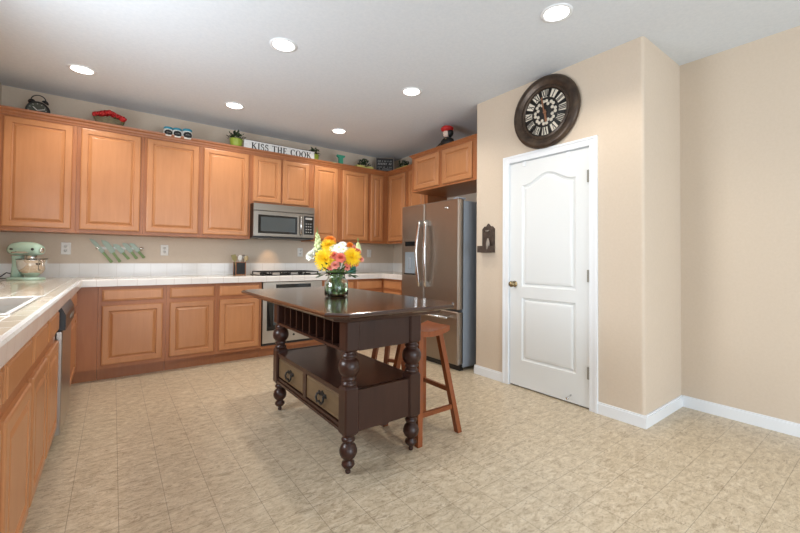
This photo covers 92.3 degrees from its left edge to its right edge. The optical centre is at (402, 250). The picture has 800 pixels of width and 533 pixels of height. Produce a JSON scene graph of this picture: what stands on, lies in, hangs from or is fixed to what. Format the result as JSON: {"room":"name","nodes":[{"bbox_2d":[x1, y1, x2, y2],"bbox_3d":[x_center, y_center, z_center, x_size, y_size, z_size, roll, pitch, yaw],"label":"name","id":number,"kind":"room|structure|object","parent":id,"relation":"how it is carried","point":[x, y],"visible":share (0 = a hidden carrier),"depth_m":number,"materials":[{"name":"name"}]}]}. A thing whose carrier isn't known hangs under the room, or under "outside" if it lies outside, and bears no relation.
{"room":"kitchen","nodes":[
{"label":"kitchen","id":0,"kind":"room"},
{"bbox_2d":[0,83,1,104],"bbox_3d":[-1.302,-0.217,0.208,0.120,2.740,8.293,1,-1,-37],"label":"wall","id":1,"kind":"structure","parent":0,"point":[0,83],"depth_m":3.55,"materials":[{"name":"beige paint"}]},
{"bbox_2d":[90,239,112,262],"bbox_3d":[-3.128,0.007,3.994,0.201,0.249,0.015,1,-1,-37],"label":"kitchen knife","id":2,"kind":"object","parent":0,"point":[95,243],"visible":1,"depth_m":3.99,"materials":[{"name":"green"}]},
{"bbox_2d":[0,85,393,263],"bbox_3d":[-1.981,-0.131,4.960,4.748,2.740,0.120,1,-1,-37],"label":"wall","id":3,"kind":"structure","parent":0,"point":[180,250],"depth_m":4.35,"materials":[{"name":"beige paint"}]},
{"bbox_2d":[0,114,77,233],"bbox_3d":[-3.410,-0.685,3.598,0.561,1.030,0.347,1,-1,-37],"label":"upper cabinet","id":4,"kind":"object","parent":3,"relation":"attached to","point":[38,158],"visible":0.98,"depth_m":3.47,"materials":[{"name":"brown wood"}]},
{"bbox_2d":[61,242,70,253],"bbox_3d":[-3.361,-0.020,3.839,0.076,0.120,0.010,1,-1,-37],"label":"wall outlet","id":5,"kind":"object","parent":3,"relation":"attached to","point":[65,246],"visible":1,"depth_m":3.84,"materials":[{"name":"white plastic"}]},
{"bbox_2d":[75,126,143,235],"bbox_3d":[-2.973,-0.675,3.926,0.527,1.030,0.347,1,-1,-37],"label":"upper cabinet","id":6,"kind":"object","parent":3,"relation":"attached to","point":[110,165],"visible":1,"depth_m":3.78,"materials":[{"name":"brown wood"}]},
{"bbox_2d":[95,247,143,250],"bbox_3d":[-3.008,-0.022,4.098,0.415,0.040,0.021,1,-1,-37],"label":"rack","id":7,"kind":"object","parent":3,"relation":"attached to","point":[97,248],"visible":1,"depth_m":4.11,"materials":[{"name":"white plastic"}]},
{"bbox_2d":[101,240,120,261],"bbox_3d":[-3.061,0.011,4.044,0.173,0.232,0.015,1,-1,-37],"label":"kitchen knife","id":8,"kind":"object","parent":7,"relation":"attached to","point":[106,244],"visible":1,"depth_m":4.04,"materials":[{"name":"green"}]},
{"bbox_2d":[113,244,129,259],"bbox_3d":[-2.993,0.017,4.095,0.151,0.166,0.015,1,-1,-37],"label":"kitchen knife","id":9,"kind":"object","parent":7,"relation":"attached to","point":[119,248],"visible":1,"depth_m":4.09,"materials":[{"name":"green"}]},
{"bbox_2d":[122,243,137,258],"bbox_3d":[-2.932,0.009,4.141,0.142,0.174,0.015,1,-1,-37],"label":"kitchen knife","id":10,"kind":"object","parent":7,"relation":"attached to","point":[129,249],"visible":1,"depth_m":4.14,"materials":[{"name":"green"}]},
{"bbox_2d":[129,243,144,257],"bbox_3d":[-2.881,0.005,4.179,0.146,0.165,0.015,1,-1,-37],"label":"kitchen knife","id":11,"kind":"object","parent":7,"relation":"attached to","point":[133,246],"visible":1,"depth_m":4.18,"materials":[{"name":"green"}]},
{"bbox_2d":[160,245,168,255],"bbox_3d":[-2.689,-0.001,4.344,0.076,0.120,0.010,1,-1,-37],"label":"wall outlet","id":12,"kind":"object","parent":3,"relation":"attached to","point":[164,248],"visible":1,"depth_m":4.34,"materials":[{"name":"white plastic"}]},
{"bbox_2d":[142,137,201,237],"bbox_3d":[-2.550,-0.665,4.244,0.529,1.030,0.347,1,-1,-37],"label":"upper cabinet","id":13,"kind":"object","parent":3,"relation":"attached to","point":[172,170],"visible":0.98,"depth_m":4.10,"materials":[{"name":"brown wood"}]},
{"bbox_2d":[0,263,401,368],"bbox_3d":[-0.562,0.240,3.060,4.506,0.201,4.612,1,-1,-37],"label":"countertop","id":14,"kind":"structure","parent":3,"relation":"attached to","point":[18,325],"depth_m":3.83,"materials":[{"name":"tile"}]},
{"bbox_2d":[0,297,33,313],"bbox_3d":[-1.871,0.333,1.579,0.434,0.190,0.734,1,-1,-37],"label":"sink","id":15,"kind":"object","parent":14,"relation":"in","point":[6,305],"visible":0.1,"depth_m":1.94,"materials":[{"name":"white ceramic"}]},
{"bbox_2d":[0,242,50,279],"bbox_3d":[-3.339,0.091,3.402,0.416,0.339,0.217,0,-1,4],"label":"stand mixer","id":16,"kind":"object","parent":14,"relation":"on","point":[30,267],"visible":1,"depth_m":3.36,"materials":[{"name":"green metal"}]},
{"bbox_2d":[15,258,50,276],"bbox_3d":[-3.261,0.149,3.398,0.240,0.167,0.230,1,-1,-37],"label":"mixing bowl","id":17,"kind":"object","parent":16,"relation":"on","point":[24,267],"depth_m":3.34,"materials":[{"name":"white metal"}]},
{"bbox_2d":[233,262,245,274],"bbox_3d":[-1.989,0.218,4.695,0.118,0.155,0.118,1,-1,-37],"label":"utensil crock","id":18,"kind":"object","parent":14,"relation":"on","point":[240,269],"visible":0.94,"depth_m":4.66,"materials":[{"name":"black paint"}]},
{"bbox_2d":[231,254,235,267],"bbox_3d":[-2.021,0.167,4.631,0.022,0.240,0.087,0,-1,36],"label":"spatula","id":19,"kind":"object","parent":18,"relation":"in","point":[234,255],"visible":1,"depth_m":4.63,"materials":[{"name":"yellow wood"}]},
{"bbox_2d":[252,270,319,275],"bbox_3d":[-1.475,0.281,4.850,0.740,0.044,0.460,1,-1,-37],"label":"gas cooktop","id":20,"kind":"object","parent":14,"relation":"in","point":[278,272],"visible":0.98,"depth_m":4.75,"materials":[{"name":"black metal"}]},
{"bbox_2d":[346,266,355,272],"bbox_3d":[-0.741,0.274,5.521,0.126,0.098,0.106,1,-1,-37],"label":"canister","id":21,"kind":"object","parent":14,"relation":"on","point":[354,267],"visible":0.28,"depth_m":5.49,"materials":[{"name":"teal plastic"}]},
{"bbox_2d":[198,147,250,239],"bbox_3d":[-2.124,-0.655,4.564,0.533,1.030,0.347,1,-1,-37],"label":"upper cabinet","id":22,"kind":"object","parent":3,"relation":"attached to","point":[225,175],"visible":0.98,"depth_m":4.41,"materials":[{"name":"brown wood"}]},
{"bbox_2d":[0,105,476,176],"bbox_3d":[-1.214,-1.197,3.974,4.505,0.078,2.397,1,-1,-37],"label":"crown molding","id":23,"kind":"structure","parent":3,"relation":"attached to","point":[7,110],"depth_m":4.20,"materials":[{"name":"brown wood"}]},
{"bbox_2d":[25,95,49,112],"bbox_3d":[-3.394,-1.330,3.583,0.170,0.240,0.060,1,-1,-28],"label":"alarm clock","id":24,"kind":"object","parent":23,"relation":"on","point":[34,105],"visible":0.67,"depth_m":3.57,"materials":[{"name":"black paint"}]},
{"bbox_2d":[93,115,124,125],"bbox_3d":[-2.905,-1.271,3.815,0.274,0.097,0.125,1,-1,-28],"label":"flower basket","id":25,"kind":"object","parent":23,"relation":"on","point":[97,118],"visible":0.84,"depth_m":3.78,"materials":[{"name":"beige wicker"}]},
{"bbox_2d":[99,110,106,116],"bbox_3d":[-2.934,-1.330,3.767,0.064,0.087,0.064,1,-1,-37],"label":"rose","id":26,"kind":"object","parent":25,"relation":"in","point":[102,113],"visible":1,"depth_m":3.75,"materials":[{"name":"red plant"}]},
{"bbox_2d":[119,116,126,124],"bbox_3d":[-2.804,-1.304,3.856,0.068,0.086,0.066,1,-1,-37],"label":"rose","id":27,"kind":"object","parent":25,"relation":"in","point":[122,119],"visible":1,"depth_m":3.84,"materials":[{"name":"red plant"}]},
{"bbox_2d":[163,126,172,135],"bbox_3d":[-2.497,-1.263,4.099,0.089,0.100,0.091,1,-1,-37],"label":"jar","id":28,"kind":"object","parent":23,"relation":"on","point":[168,130],"visible":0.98,"depth_m":4.07,"materials":[{"name":"white ceramic"}]},
{"bbox_2d":[173,128,181,137],"bbox_3d":[-2.430,-1.263,4.149,0.092,0.104,0.094,1,-1,-37],"label":"jar","id":29,"kind":"object","parent":23,"relation":"on","point":[177,132],"visible":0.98,"depth_m":4.11,"materials":[{"name":"white ceramic"}]},
{"bbox_2d":[182,128,191,139],"bbox_3d":[-2.354,-1.266,4.207,0.100,0.113,0.103,1,-1,-37],"label":"jar","id":30,"kind":"object","parent":23,"relation":"on","point":[187,133],"visible":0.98,"depth_m":4.17,"materials":[{"name":"white ceramic"}]},
{"bbox_2d":[226,130,245,145],"bbox_3d":[-1.967,-1.311,4.550,0.224,0.224,0.252,1,-1,-37],"label":"potted plant","id":31,"kind":"object","parent":23,"relation":"on","point":[234,140],"visible":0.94,"depth_m":4.49,"materials":[{"name":"green plant"}]},
{"bbox_2d":[244,139,313,158],"bbox_3d":[-1.522,-1.251,4.818,0.885,0.122,0.024,1,-1,-37],"label":"sign","id":32,"kind":"object","parent":23,"relation":"on","point":[248,143],"visible":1,"depth_m":4.79,"materials":[{"name":"white wood"}]},
{"bbox_2d":[309,147,319,159],"bbox_3d":[-1.197,-1.286,5.156,0.220,0.210,0.212,1,-1,-37],"label":"potted plant","id":33,"kind":"object","parent":23,"relation":"on","point":[316,156],"visible":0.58,"depth_m":5.13,"materials":[{"name":"green plant"}]},
{"bbox_2d":[336,154,344,163],"bbox_3d":[-0.863,-1.251,5.373,0.116,0.155,0.040,1,-1,-37],"label":"ornament","id":34,"kind":"object","parent":23,"relation":"on","point":[340,157],"visible":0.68,"depth_m":5.36,"materials":[{"name":"teal ceramic"}]},
{"bbox_2d":[355,158,372,168],"bbox_3d":[-0.574,-1.259,5.638,0.270,0.186,0.230,1,-1,-37],"label":"planter box","id":35,"kind":"object","parent":23,"relation":"on","point":[362,162],"visible":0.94,"depth_m":5.59,"materials":[{"name":"yellow"}]},
{"bbox_2d":[376,157,393,171],"bbox_3d":[-0.271,-1.289,5.889,0.276,0.260,0.022,1,-1,-6],"label":"chalkboard sign","id":36,"kind":"object","parent":23,"relation":"on","point":[383,164],"visible":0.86,"depth_m":5.88,"materials":[{"name":"black paint"}]},
{"bbox_2d":[396,160,408,168],"bbox_3d":[0.021,-1.256,5.662,0.246,0.190,0.270,1,-1,-37],"label":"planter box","id":37,"kind":"object","parent":23,"relation":"on","point":[404,161],"visible":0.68,"depth_m":5.62,"materials":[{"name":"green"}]},
{"bbox_2d":[437,125,453,146],"bbox_3d":[0.497,-1.335,4.550,0.150,0.251,0.336,1,-1,-31],"label":"chef figurine","id":38,"kind":"object","parent":23,"relation":"on","point":[447,130],"visible":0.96,"depth_m":4.45,"materials":[{"name":"red ceramic"}]},
{"bbox_2d":[250,154,311,207],"bbox_3d":[-1.601,-0.855,4.960,0.768,0.605,0.347,1,-1,-37],"label":"upper cabinet","id":39,"kind":"object","parent":3,"relation":"attached to","point":[275,181],"visible":0.95,"depth_m":4.80,"materials":[{"name":"brown wood"}]},
{"bbox_2d":[250,203,314,240],"bbox_3d":[-1.559,-0.346,4.889,0.764,0.411,0.488,1,-1,-37],"label":"microwave","id":40,"kind":"object","parent":39,"relation":"attached to","point":[267,221],"visible":1,"depth_m":4.71,"materials":[{"name":"silver metal"}]},
{"bbox_2d":[297,248,302,256],"bbox_3d":[-1.411,0.026,5.305,0.076,0.120,0.010,1,-1,-37],"label":"wall outlet","id":41,"kind":"object","parent":3,"relation":"attached to","point":[299,250],"visible":1,"depth_m":5.30,"materials":[{"name":"white plastic"}]},
{"bbox_2d":[301,164,339,241],"bbox_3d":[-1.127,-0.632,5.314,0.418,1.030,0.347,1,-1,-37],"label":"upper cabinet","id":42,"kind":"object","parent":3,"relation":"attached to","point":[325,181],"visible":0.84,"depth_m":5.17,"materials":[{"name":"brown wood"}]},
{"bbox_2d":[336,169,368,243],"bbox_3d":[-0.768,-0.623,5.584,0.476,1.030,0.347,1,-1,-37],"label":"upper cabinet","id":43,"kind":"object","parent":3,"relation":"attached to","point":[354,186],"visible":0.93,"depth_m":5.43,"materials":[{"name":"brown wood"}]},
{"bbox_2d":[362,174,387,243],"bbox_3d":[-0.445,-0.616,5.826,0.328,1.030,0.347,1,-1,-37],"label":"upper cabinet","id":44,"kind":"object","parent":3,"relation":"attached to","point":[378,185],"visible":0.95,"depth_m":5.68,"materials":[{"name":"brown wood"}]},
{"bbox_2d":[0,0,799,160],"bbox_3d":[0.560,-1.594,1.626,4.748,0.100,8.533,1,-1,-37],"label":"ceiling","id":45,"kind":"structure","parent":0,"point":[350,66],"depth_m":2.94,"materials":[{"name":"white paint"}]},
{"bbox_2d":[67,64,96,75],"bbox_3d":[-2.729,-1.536,3.273,0.196,0.008,0.196,1,-1,-37],"label":"recessed light","id":46,"kind":"object","parent":45,"relation":"in","point":[77,68],"visible":1,"depth_m":3.27,"materials":[{"name":"white"}]},
{"bbox_2d":[224,102,244,109],"bbox_3d":[-1.758,-1.513,4.025,0.196,0.008,0.196,1,-1,-37],"label":"recessed light","id":47,"kind":"object","parent":45,"relation":"in","point":[233,105],"visible":1,"depth_m":4.02,"materials":[{"name":"white"}]},
{"bbox_2d":[270,38,296,52],"bbox_3d":[-0.887,-1.528,2.867,0.196,0.008,0.196,1,-1,-37],"label":"recessed light","id":48,"kind":"object","parent":45,"relation":"in","point":[285,45],"visible":1,"depth_m":2.87,"materials":[{"name":"white"}]},
{"bbox_2d":[331,128,346,133],"bbox_3d":[-0.793,-1.490,4.808,0.196,0.008,0.196,1,-1,-37],"label":"recessed light","id":49,"kind":"object","parent":45,"relation":"in","point":[336,130],"visible":1,"depth_m":4.81,"materials":[{"name":"white"}]},
{"bbox_2d":[401,87,421,95],"bbox_3d":[0.088,-1.504,3.650,0.196,0.008,0.196,1,-1,-37],"label":"recessed light","id":50,"kind":"object","parent":45,"relation":"in","point":[409,91],"visible":1,"depth_m":3.64,"materials":[{"name":"white"}]},
{"bbox_2d":[540,3,572,22],"bbox_3d":[0.989,-1.520,2.466,0.196,0.008,0.196,1,-1,-37],"label":"recessed light","id":51,"kind":"object","parent":45,"relation":"in","point":[558,12],"visible":1,"depth_m":2.46,"materials":[{"name":"white"}]},
{"bbox_2d":[22,345,799,532],"bbox_3d":[0.535,1.246,1.570,4.748,0.100,8.533,1,-1,-37],"label":"floor","id":52,"kind":"structure","parent":0,"point":[208,448],"depth_m":2.12,"materials":[{"name":"tile"}]},
{"bbox_2d":[0,369,2,460],"bbox_3d":[-1.078,0.720,0.494,0.612,0.882,1.098,1,-1,-37],"label":"base cabinet","id":53,"kind":"object","parent":52,"relation":"on","point":[1,373],"visible":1,"depth_m":1.08,"materials":[{"name":"brown wood"}]},
{"bbox_2d":[0,339,32,532],"bbox_3d":[-1.562,0.728,1.138,0.612,0.882,0.510,1,-1,-37],"label":"base cabinet","id":54,"kind":"object","parent":52,"relation":"on","point":[15,411],"visible":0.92,"depth_m":1.28,"materials":[{"name":"brown wood"}]},
{"bbox_2d":[26,323,47,508],"bbox_3d":[-1.853,0.733,1.526,0.612,0.882,0.455,1,-1,-37],"label":"base cabinet","id":55,"kind":"object","parent":52,"relation":"on","point":[37,374],"visible":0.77,"depth_m":1.66,"materials":[{"name":"brown wood"}]},
{"bbox_2d":[43,311,58,458],"bbox_3d":[-2.134,0.738,1.898,0.612,0.882,0.474,1,-1,-37],"label":"base cabinet","id":56,"kind":"object","parent":52,"relation":"on","point":[51,351],"visible":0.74,"depth_m":2.03,"materials":[{"name":"brown wood"}]},
{"bbox_2d":[54,299,73,435],"bbox_3d":[-2.439,0.747,2.354,0.608,0.875,0.604,1,-1,-37],"label":"dishwasher","id":57,"kind":"object","parent":52,"relation":"on","point":[66,313],"visible":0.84,"depth_m":2.37,"materials":[{"name":"silver metal"}]},
{"bbox_2d":[70,293,76,384],"bbox_3d":[-2.897,0.750,2.913,0.612,0.882,0.821,1,-1,-37],"label":"base cabinet","id":58,"kind":"object","parent":52,"relation":"on","point":[73,298],"visible":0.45,"depth_m":3.13,"materials":[{"name":"brown wood"}]},
{"bbox_2d":[71,287,97,383],"bbox_3d":[-3.270,0.759,3.525,0.751,0.882,0.599,1,-1,-37],"label":"base cabinet","id":59,"kind":"object","parent":52,"relation":"on","point":[86,308],"visible":0.22,"depth_m":3.47,"materials":[{"name":"brown wood"}]},
{"bbox_2d":[96,285,165,379],"bbox_3d":[-2.749,0.771,3.903,0.533,0.882,0.619,1,-1,-37],"label":"base cabinet","id":60,"kind":"object","parent":52,"relation":"on","point":[131,325],"visible":0.97,"depth_m":3.65,"materials":[{"name":"brown wood"}]},
{"bbox_2d":[164,283,216,370],"bbox_3d":[-2.350,0.780,4.203,0.460,0.882,0.619,1,-1,-37],"label":"base cabinet","id":61,"kind":"object","parent":52,"relation":"on","point":[190,331],"visible":0.93,"depth_m":3.96,"materials":[{"name":"brown wood"}]},
{"bbox_2d":[214,282,261,362],"bbox_3d":[-1.977,0.789,4.484,0.471,0.882,0.619,1,-1,-37],"label":"base cabinet","id":62,"kind":"object","parent":52,"relation":"on","point":[238,314],"visible":0.84,"depth_m":4.23,"materials":[{"name":"brown wood"}]},
{"bbox_2d":[259,280,317,356],"bbox_3d":[-1.345,0.798,4.653,0.738,0.882,0.090,1,-1,-37],"label":"surround","id":63,"kind":"object","parent":52,"relation":"on","point":[268,350],"visible":0.38,"depth_m":4.62,"materials":[{"name":"brown wood"}]},
{"bbox_2d":[261,280,321,345],"bbox_3d":[-1.454,0.739,4.803,0.730,0.728,0.636,1,-1,-37],"label":"oven","id":64,"kind":"object","parent":63,"relation":"in","point":[268,325],"visible":0.39,"depth_m":4.44,"materials":[{"name":"silver metal"}]},
{"bbox_2d":[318,279,354,344],"bbox_3d":[-1.005,0.812,5.215,0.478,0.882,0.619,1,-1,-37],"label":"base cabinet","id":65,"kind":"object","parent":52,"relation":"on","point":[351,282],"visible":0.11,"depth_m":5.07,"materials":[{"name":"brown wood"}]},
{"bbox_2d":[241,286,453,473],"bbox_3d":[-0.465,0.756,2.597,0.835,0.901,1.615,1,-1,-37],"label":"island table","id":66,"kind":"object","parent":52,"relation":"on","point":[353,391],"visible":1,"depth_m":2.27,"materials":[{"name":"brown wood"}]},
{"bbox_2d":[324,272,347,296],"bbox_3d":[-0.439,0.225,2.558,0.158,0.160,0.158,1,-1,-37],"label":"glass vase","id":67,"kind":"object","parent":66,"relation":"on","point":[335,286],"visible":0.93,"depth_m":2.50,"materials":[{"name":"green"}]},
{"bbox_2d":[306,250,326,271],"bbox_3d":[-0.561,0.140,2.548,0.175,0.284,0.065,0,-1,12],"label":"carnation","id":68,"kind":"object","parent":67,"relation":"in","point":[310,255],"visible":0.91,"depth_m":2.55,"materials":[{"name":"white plant"}]},
{"bbox_2d":[314,229,330,271],"bbox_3d":[-0.526,0.064,2.575,0.151,0.438,0.070,0,-1,15],"label":"snapdragon","id":69,"kind":"object","parent":67,"relation":"in","point":[317,242],"visible":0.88,"depth_m":2.56,"materials":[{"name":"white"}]},
{"bbox_2d":[314,247,335,271],"bbox_3d":[-0.483,0.131,2.512,0.187,0.303,0.116,1,-1,-27],"label":"chrysanthemum","id":70,"kind":"object","parent":67,"relation":"in","point":[323,255],"visible":0.93,"depth_m":2.48,"materials":[{"name":"yellow plant"}]},
{"bbox_2d":[321,239,336,271],"bbox_3d":[-0.500,0.100,2.573,0.106,0.367,0.092,0,-1,27],"label":"chrysanthemum","id":71,"kind":"object","parent":67,"relation":"in","point":[327,243],"visible":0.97,"depth_m":2.56,"materials":[{"name":"yellow plant"}]},
{"bbox_2d":[324,236,335,271],"bbox_3d":[-0.484,0.092,2.594,0.108,0.384,0.086,0,-1,40],"label":"gerbera","id":72,"kind":"object","parent":67,"relation":"in","point":[327,237],"visible":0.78,"depth_m":2.59,"materials":[{"name":"orange plant"}]},
{"bbox_2d":[329,251,337,259],"bbox_3d":[-0.426,0.144,2.525,0.064,0.279,0.130,0,-1,41],"label":"carnation","id":73,"kind":"object","parent":67,"relation":"in","point":[334,252],"visible":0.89,"depth_m":2.49,"materials":[{"name":"pink plant"}]},
{"bbox_2d":[330,261,339,271],"bbox_3d":[-0.426,0.175,2.498,0.059,0.214,0.094,0,-1,22],"label":"carnation","id":74,"kind":"object","parent":67,"relation":"in","point":[334,264],"visible":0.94,"depth_m":2.47,"materials":[{"name":"pink plant"}]},
{"bbox_2d":[315,261,357,277],"bbox_3d":[-0.446,0.170,2.557,0.288,0.241,0.279,0,-1,20],"label":"sprig","id":75,"kind":"object","parent":67,"relation":"in","point":[324,261],"visible":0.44,"depth_m":2.51,"materials":[{"name":"green plant"}]},
{"bbox_2d":[333,244,343,270],"bbox_3d":[-0.435,0.119,2.538,0.099,0.328,0.054,1,-1,-2],"label":"daisy","id":76,"kind":"object","parent":67,"relation":"in","point":[337,246],"visible":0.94,"depth_m":2.54,"materials":[{"name":"white plant"}]},
{"bbox_2d":[334,253,345,270],"bbox_3d":[-0.400,0.149,2.500,0.078,0.268,0.086,0,-1,7],"label":"carnation","id":77,"kind":"object","parent":67,"relation":"in","point":[340,257],"visible":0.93,"depth_m":2.48,"materials":[{"name":"pink plant"}]},
{"bbox_2d":[339,246,346,269],"bbox_3d":[-0.392,0.126,2.533,0.070,0.314,0.059,1,-1,-10],"label":"daisy","id":78,"kind":"object","parent":67,"relation":"in","point":[344,247],"visible":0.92,"depth_m":2.53,"materials":[{"name":"white plant"}]},
{"bbox_2d":[341,242,352,270],"bbox_3d":[-0.404,0.113,2.572,0.158,0.342,0.045,1,-1,-19],"label":"gerbera","id":79,"kind":"object","parent":67,"relation":"in","point":[349,244],"visible":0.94,"depth_m":2.58,"materials":[{"name":"orange plant"}]},
{"bbox_2d":[344,248,361,267],"bbox_3d":[-0.375,0.131,2.530,0.209,0.305,0.095,0,-1,12],"label":"chrysanthemum","id":80,"kind":"object","parent":67,"relation":"in","point":[351,256],"visible":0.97,"depth_m":2.51,"materials":[{"name":"yellow plant"}]},
{"bbox_2d":[356,239,360,249],"bbox_3d":[-0.380,0.100,2.571,0.212,0.369,0.045,1,-1,-7],"label":"snapdragon","id":81,"kind":"object","parent":67,"relation":"in","point":[358,246],"visible":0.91,"depth_m":2.57,"materials":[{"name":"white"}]},
{"bbox_2d":[283,345,404,388],"bbox_3d":[-0.436,0.774,2.628,0.454,0.017,1.043,1,-1,-37],"label":"shelf","id":82,"kind":"object","parent":66,"relation":"attached to","point":[322,361],"depth_m":2.53,"materials":[{"name":"brown wood"}]},
{"bbox_2d":[355,278,382,291],"bbox_3d":[-0.390,0.826,5.676,1.055,0.882,0.619,1,-1,-37],"label":"base cabinet","id":83,"kind":"object","parent":52,"relation":"on","point":[376,284],"visible":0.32,"depth_m":5.27,"materials":[{"name":"brown wood"}]},
{"bbox_2d":[371,346,405,370],"bbox_3d":[-0.059,0.869,3.148,0.406,0.704,0.380,0,-1,23],"label":"counter stool","id":84,"kind":"object","parent":52,"relation":"on","point":[387,359],"visible":0.05,"depth_m":3.29,"materials":[{"name":"brown wood"}]},
{"bbox_2d":[383,278,401,294],"bbox_3d":[0.170,0.824,5.295,0.624,0.882,0.698,1,-1,-37],"label":"base cabinet","id":85,"kind":"object","parent":52,"relation":"on","point":[392,286],"visible":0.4,"depth_m":5.20,"materials":[{"name":"brown wood"}]},
{"bbox_2d":[383,320,461,447],"bbox_3d":[0.128,0.861,2.625,0.380,0.704,0.406,1,-1,-37],"label":"counter stool","id":86,"kind":"object","parent":52,"relation":"on","point":[428,328],"visible":0.53,"depth_m":2.58,"materials":[{"name":"brown wood"}]},
{"bbox_2d":[402,197,476,370],"bbox_3d":[0.567,0.355,4.527,0.882,1.797,0.968,1,-1,-37],"label":"refrigerator","id":87,"kind":"object","parent":52,"relation":"on","point":[439,239],"visible":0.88,"depth_m":4.08,"materials":[{"name":"grey metal"}]},
{"bbox_2d":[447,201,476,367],"bbox_3d":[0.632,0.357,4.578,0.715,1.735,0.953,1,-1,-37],"label":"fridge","id":88,"kind":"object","parent":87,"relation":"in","point":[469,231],"depth_m":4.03,"materials":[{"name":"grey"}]},
{"bbox_2d":[393,157,476,262],"bbox_3d":[0.658,-0.101,5.300,0.120,2.740,2.508,1,-1,-37],"label":"wall","id":89,"kind":"structure","parent":0,"point":[397,255],"depth_m":6.09,"materials":[{"name":"beige paint"}]},
{"bbox_2d":[388,171,407,243],"bbox_3d":[0.060,-0.614,5.704,0.370,1.030,0.490,1,-1,-37],"label":"upper cabinet","id":90,"kind":"object","parent":89,"relation":"attached to","point":[398,183],"visible":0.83,"depth_m":5.59,"materials":[{"name":"brown wood"}]},
{"bbox_2d":[408,170,446,205],"bbox_3d":[0.336,-0.618,5.337,0.370,1.030,0.423,1,-1,-37],"label":"upper cabinet","id":91,"kind":"object","parent":89,"relation":"attached to","point":[413,198],"visible":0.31,"depth_m":5.23,"materials":[{"name":"brown wood"}]},
{"bbox_2d":[412,138,476,197],"bbox_3d":[0.704,-0.957,4.630,0.632,0.446,1.143,1,-1,-37],"label":"upper cabinet","id":92,"kind":"object","parent":89,"relation":"attached to","point":[451,171],"visible":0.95,"depth_m":4.46,"materials":[{"name":"brown wood"}]},
{"bbox_2d":[476,36,645,414],"bbox_3d":[1.256,-0.134,3.331,0.100,2.740,1.559,1,-1,-37],"label":"wall","id":93,"kind":"structure","parent":0,"point":[610,83],"depth_m":2.87,"materials":[{"name":"beige paint"}]},
{"bbox_2d":[477,224,494,252],"bbox_3d":[0.815,-0.122,3.768,0.080,0.285,0.170,1,-1,-37],"label":"plaque","id":94,"kind":"object","parent":93,"relation":"attached to","point":[488,232],"visible":1,"depth_m":3.75,"materials":[{"name":"wood"}]},
{"bbox_2d":[477,246,494,252],"bbox_3d":[0.820,-0.012,3.770,0.065,0.065,0.170,1,-1,-37],"label":"tray","id":95,"kind":"object","parent":94,"relation":"on","point":[480,249],"depth_m":3.73,"materials":[{"name":"wood"}]},
{"bbox_2d":[474,364,501,381],"bbox_3d":[0.837,1.197,3.753,0.014,0.087,0.353,1,-1,-37],"label":"baseboard","id":96,"kind":"structure","parent":93,"relation":"attached to","point":[483,371],"depth_m":3.74,"materials":[{"name":"white wood"}]},
{"bbox_2d":[514,74,580,148],"bbox_3d":[1.217,-1.183,3.289,0.052,0.620,0.620,1,-1,-37],"label":"wall clock","id":97,"kind":"object","parent":93,"relation":"attached to","point":[548,109],"visible":1,"depth_m":3.27,"materials":[{"name":"brown metal"}]},
{"bbox_2d":[509,147,588,407],"bbox_3d":[1.217,0.207,3.273,0.101,2.030,0.755,1,-1,-37],"label":"door","id":98,"kind":"structure","parent":93,"relation":"in","point":[549,282],"depth_m":3.25,"materials":[{"name":"white paint"}]},
{"bbox_2d":[502,135,597,412],"bbox_3d":[1.257,0.179,3.304,0.119,2.112,0.885,1,-1,-37],"label":"trim","id":99,"kind":"structure","parent":93,"relation":"attached to","point":[591,142],"depth_m":3.03,"materials":[{"name":"white wood"}]},
{"bbox_2d":[597,402,646,428],"bbox_3d":[1.576,1.185,2.770,0.014,0.087,0.334,1,-1,-37],"label":"baseboard","id":100,"kind":"structure","parent":93,"relation":"attached to","point":[620,414],"depth_m":2.75,"materials":[{"name":"white wood"}]},
{"bbox_2d":[645,37,680,414],"bbox_3d":[1.989,-0.135,2.969,0.794,2.740,0.100,1,-1,-37],"label":"wall","id":101,"kind":"structure","parent":0,"point":[662,74],"depth_m":2.87,"materials":[{"name":"beige paint"}]},
{"bbox_2d":[645,395,682,428],"bbox_3d":[1.955,1.190,2.855,0.696,0.087,0.014,1,-1,-37],"label":"baseboard","id":102,"kind":"structure","parent":101,"relation":"attached to","point":[665,410],"depth_m":2.83,"materials":[{"name":"white wood"}]},
{"bbox_2d":[680,26,799,423],"bbox_3d":[3.588,-0.151,1.403,0.120,2.740,4.326,1,-1,-37],"label":"wall","id":103,"kind":"structure","parent":0,"point":[740,105],"depth_m":2.79,"materials":[{"name":"beige paint"}]},
{"bbox_2d":[683,395,799,437],"bbox_3d":[3.527,1.174,1.331,0.014,0.087,4.312,1,-1,-37],"label":"baseboard","id":104,"kind":"structure","parent":103,"relation":"attached to","point":[767,422],"depth_m":2.76,"materials":[{"name":"white wood"}]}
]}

